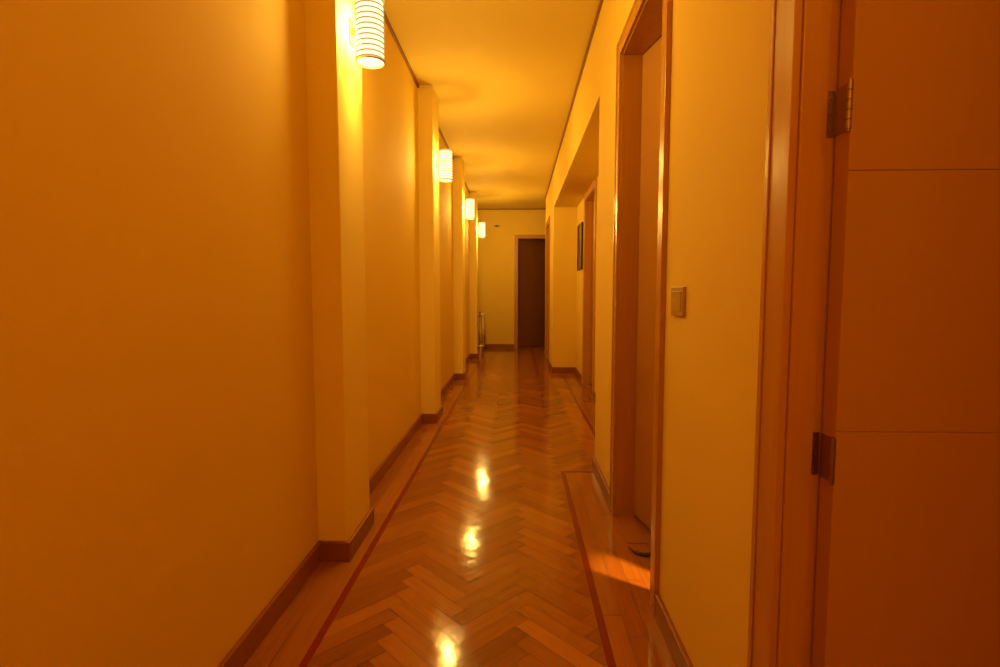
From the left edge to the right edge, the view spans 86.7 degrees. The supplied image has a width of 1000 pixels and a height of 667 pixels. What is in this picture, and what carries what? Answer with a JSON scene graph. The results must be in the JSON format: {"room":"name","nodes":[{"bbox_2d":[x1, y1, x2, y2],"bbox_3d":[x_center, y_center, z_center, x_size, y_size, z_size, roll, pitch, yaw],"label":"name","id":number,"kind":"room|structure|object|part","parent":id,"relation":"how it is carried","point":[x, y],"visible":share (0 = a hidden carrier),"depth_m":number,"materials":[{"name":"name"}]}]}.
{"room":"apartment hallway","nodes":[
{"label":"apartment hallway","id":0,"kind":"room"},
{"bbox_2d":[0,0,469,666],"bbox_3d":[-0.668,-0.622,4.582,0.120,2.600,14.420,0,4,2],"label":"wall","id":1,"kind":"structure","parent":0,"point":[158,463],"depth_m":1.16,"materials":[{"name":"paint"}]},
{"bbox_2d":[304,0,369,540],"bbox_3d":[-0.642,-0.437,2.101,0.122,2.600,0.310,0,4,2],"label":"pilaster","id":2,"kind":"object","parent":1,"relation":"attached to","point":[333,76],"visible":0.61,"depth_m":2.00,"materials":[{"name":"paint"}]},
{"bbox_2d":[348,0,384,68],"bbox_3d":[-0.514,-1.168,2.053,0.134,0.235,0.114,0,4,2],"label":"wall lamp","id":3,"kind":"object","parent":2,"relation":"attached to","point":[372,5],"visible":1,"depth_m":2.04,"materials":[{"name":"white glass"}]},
{"bbox_3d":[-0.568,-1.168,2.054,0.025,0.095,0.040,0,4,2],"label":"mounting plate","id":4,"kind":"part","parent":3,"relation":"part of","materials":[{"name":"gold metal"}]},
{"bbox_2d":[217,352,478,666],"bbox_3d":[-0.574,0.700,3.834,0.127,0.075,12.500,0,4,2],"label":"baseboard","id":5,"kind":"structure","parent":1,"relation":"attached to","point":[239,654],"depth_m":1.97,"materials":[{"name":"brown wood"}]},
{"bbox_2d":[380,7,469,192],"bbox_3d":[-0.630,-1.845,3.647,0.013,0.022,12.500,0,4,2],"label":"trim","id":6,"kind":"structure","parent":1,"relation":"attached to","point":[385,15],"depth_m":3.49,"materials":[{"name":"brown wood"}]},
{"bbox_2d":[418,85,440,413],"bbox_3d":[-0.568,-0.598,4.264,0.122,2.600,0.310,0,4,2],"label":"pilaster","id":7,"kind":"object","parent":1,"relation":"attached to","point":[428,117],"visible":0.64,"depth_m":4.13,"materials":[{"name":"paint"}]},
{"bbox_2d":[435,149,452,181],"bbox_3d":[-0.441,-1.328,4.195,0.134,0.235,0.114,0,4,2],"label":"wall lamp","id":8,"kind":"object","parent":7,"relation":"attached to","point":[443,151],"visible":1,"depth_m":4.17,"materials":[{"name":"white glass"}]},
{"bbox_3d":[-0.430,-1.326,4.195,0.114,0.231,0.114,0,4,2],"label":"lamp frame","id":9,"kind":"part","parent":8,"relation":"part of","materials":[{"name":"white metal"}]},
{"bbox_2d":[452,157,465,372],"bbox_3d":[-0.495,-0.757,6.397,0.122,2.600,0.310,0,4,2],"label":"pilaster","id":10,"kind":"object","parent":1,"relation":"attached to","point":[458,163],"visible":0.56,"depth_m":6.25,"materials":[{"name":"paint"}]},
{"bbox_2d":[463,198,474,219],"bbox_3d":[-0.368,-1.487,6.328,0.134,0.235,0.114,0,4,2],"label":"wall lamp","id":11,"kind":"object","parent":10,"relation":"attached to","point":[466,199],"visible":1,"depth_m":6.31,"materials":[{"name":"white glass"}]},
{"bbox_2d":[469,192,477,353],"bbox_3d":[-0.424,-0.912,8.470,0.122,2.600,0.310,0,4,2],"label":"pilaster","id":12,"kind":"object","parent":1,"relation":"attached to","point":[473,224],"visible":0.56,"depth_m":8.33,"materials":[{"name":"paint"}]},
{"bbox_2d":[477,222,484,237],"bbox_3d":[-0.297,-1.641,8.401,0.134,0.235,0.114,0,4,2],"label":"wall lamp","id":13,"kind":"object","parent":12,"relation":"attached to","point":[478,222],"visible":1,"depth_m":8.40,"materials":[{"name":"white glass"}]},
{"bbox_2d":[243,346,675,666],"bbox_3d":[1.056,0.728,4.623,3.600,0.102,14.420,0,4,2],"label":"floor","id":14,"kind":"structure","parent":0,"point":[494,539],"depth_m":2.03,"materials":[{"name":"brown wood"}]},
{"bbox_2d":[478,312,484,352],"bbox_3d":[-0.362,-0.035,9.356,0.172,0.720,0.590,0,4,2],"label":"radiator","id":15,"kind":"object","parent":14,"relation":"on","point":[481,316],"visible":0.81,"depth_m":9.21,"materials":[{"name":"metal"}]},
{"bbox_2d":[629,547,650,556],"bbox_3d":[0.570,0.860,2.094,0.111,0.014,0.070,0,4,2],"label":"wedge","id":16,"kind":"object","parent":14,"relation":"on","point":[646,554],"visible":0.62,"depth_m":2.07,"materials":[{"name":"rubber"}]},
{"bbox_2d":[384,0,599,208],"bbox_3d":[1.063,-1.964,4.423,3.585,0.100,14.420,0,4,2],"label":"ceiling","id":17,"kind":"structure","parent":0,"point":[503,75],"depth_m":3.84,"materials":[{"name":"paint"}]},
{"bbox_2d":[478,210,545,343],"bbox_3d":[0.610,-1.025,9.996,2.065,2.600,0.120,0,4,2],"label":"wall","id":18,"kind":"structure","parent":0,"point":[496,250],"depth_m":9.94,"materials":[{"name":"paint"}]},
{"bbox_2d":[478,344,513,347],"bbox_3d":[0.607,0.239,10.023,2.065,0.075,0.015,0,4,2],"label":"baseboard","id":19,"kind":"structure","parent":18,"relation":"attached to","point":[486,345],"depth_m":10.04,"materials":[{"name":"brown wood"}]},
{"bbox_2d":[478,209,545,209],"bbox_3d":[0.607,-2.308,9.835,2.065,0.018,0.012,0,4,2],"label":"trim","id":20,"kind":"structure","parent":18,"relation":"attached to","point":[478,209],"depth_m":9.84,"materials":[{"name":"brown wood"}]},
{"bbox_2d":[514,235,545,347],"bbox_3d":[0.723,-0.798,10.175,0.890,2.120,0.483,0,4,2],"label":"door","id":21,"kind":"structure","parent":18,"relation":"in","point":[529,255],"depth_m":10.15,"materials":[{"name":"brown wood"}]},
{"bbox_2d":[521,239,545,240],"bbox_3d":[1.380,-0.619,4.541,2.648,2.600,14.670,0,4,-3],"label":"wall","id":22,"kind":"structure","parent":0,"point":[521,239],"depth_m":11.54,"materials":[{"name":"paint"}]},
{"bbox_2d":[545,0,770,666],"bbox_3d":[1.091,-0.618,4.522,0.970,2.600,14.420,0,4,2],"label":"wall","id":23,"kind":"structure","parent":0,"point":[720,48],"depth_m":1.31,"materials":[{"name":"paint"}]},
{"bbox_2d":[545,216,549,359],"bbox_3d":[0.775,-0.634,7.978,0.136,2.120,0.890,0,4,2],"label":"door","id":24,"kind":"structure","parent":23,"relation":"in","point":[547,281],"depth_m":8.32,"materials":[{"name":"brown wood"}]},
{"bbox_2d":[545,0,603,198],"bbox_3d":[0.976,-1.798,3.025,0.864,0.024,11.364,0,4,2],"label":"trim","id":25,"kind":"structure","parent":23,"relation":"attached to","point":[600,1],"depth_m":3.80,"materials":[{"name":"brown wood"}]},
{"bbox_2d":[577,222,582,270],"bbox_3d":[0.957,-1.033,6.332,0.022,0.540,0.420,0,4,2],"label":"framed picture","id":26,"kind":"object","parent":23,"relation":"attached to","point":[580,226],"visible":0.98,"depth_m":6.29},
{"bbox_2d":[578,226,580,267],"bbox_3d":[0.962,-1.033,6.332,0.012,0.490,0.370,0,4,2],"label":"print","id":27,"kind":"object","parent":26,"relation":"attached to","point":[579,227],"depth_m":6.39},
{"bbox_2d":[582,178,596,397],"bbox_3d":[0.993,-0.456,5.576,0.136,2.120,0.890,0,4,2],"label":"door","id":28,"kind":"structure","parent":23,"relation":"in","point":[590,197],"depth_m":5.92,"materials":[{"name":"brown wood"}]},
{"bbox_2d":[544,351,693,666],"bbox_3d":[0.975,0.746,3.215,0.865,0.075,11.365,0,4,2],"label":"baseboard","id":29,"kind":"structure","parent":23,"relation":"attached to","point":[678,652],"depth_m":1.60,"materials":[{"name":"brown wood"}]},
{"bbox_2d":[609,0,672,613],"bbox_3d":[0.642,-0.190,2.018,0.278,2.120,0.825,0,4,2],"label":"door","id":30,"kind":"structure","parent":23,"relation":"in","point":[643,58],"depth_m":2.30,"materials":[{"name":"brown wood"}]},
{"bbox_2d":[671,287,685,315],"bbox_3d":[0.495,-0.090,1.476,0.011,0.080,0.110,0,4,2],"label":"light switch","id":31,"kind":"object","parent":23,"relation":"attached to","point":[678,294],"visible":1,"depth_m":1.45,"materials":[{"name":"plastic"}]},
{"bbox_2d":[747,0,999,666],"bbox_3d":[0.874,-0.080,0.441,0.848,2.134,0.988,0,4,2],"label":"door","id":32,"kind":"structure","parent":23,"relation":"in","point":[875,542],"depth_m":0.84,"materials":[{"name":"brown wood"}]},
{"bbox_3d":[0.518,-0.081,0.453,0.136,2.134,0.988,0,4,2],"label":"frame","id":33,"kind":"part","parent":32,"relation":"part of","materials":[{"name":"brown wood"}]}
]}

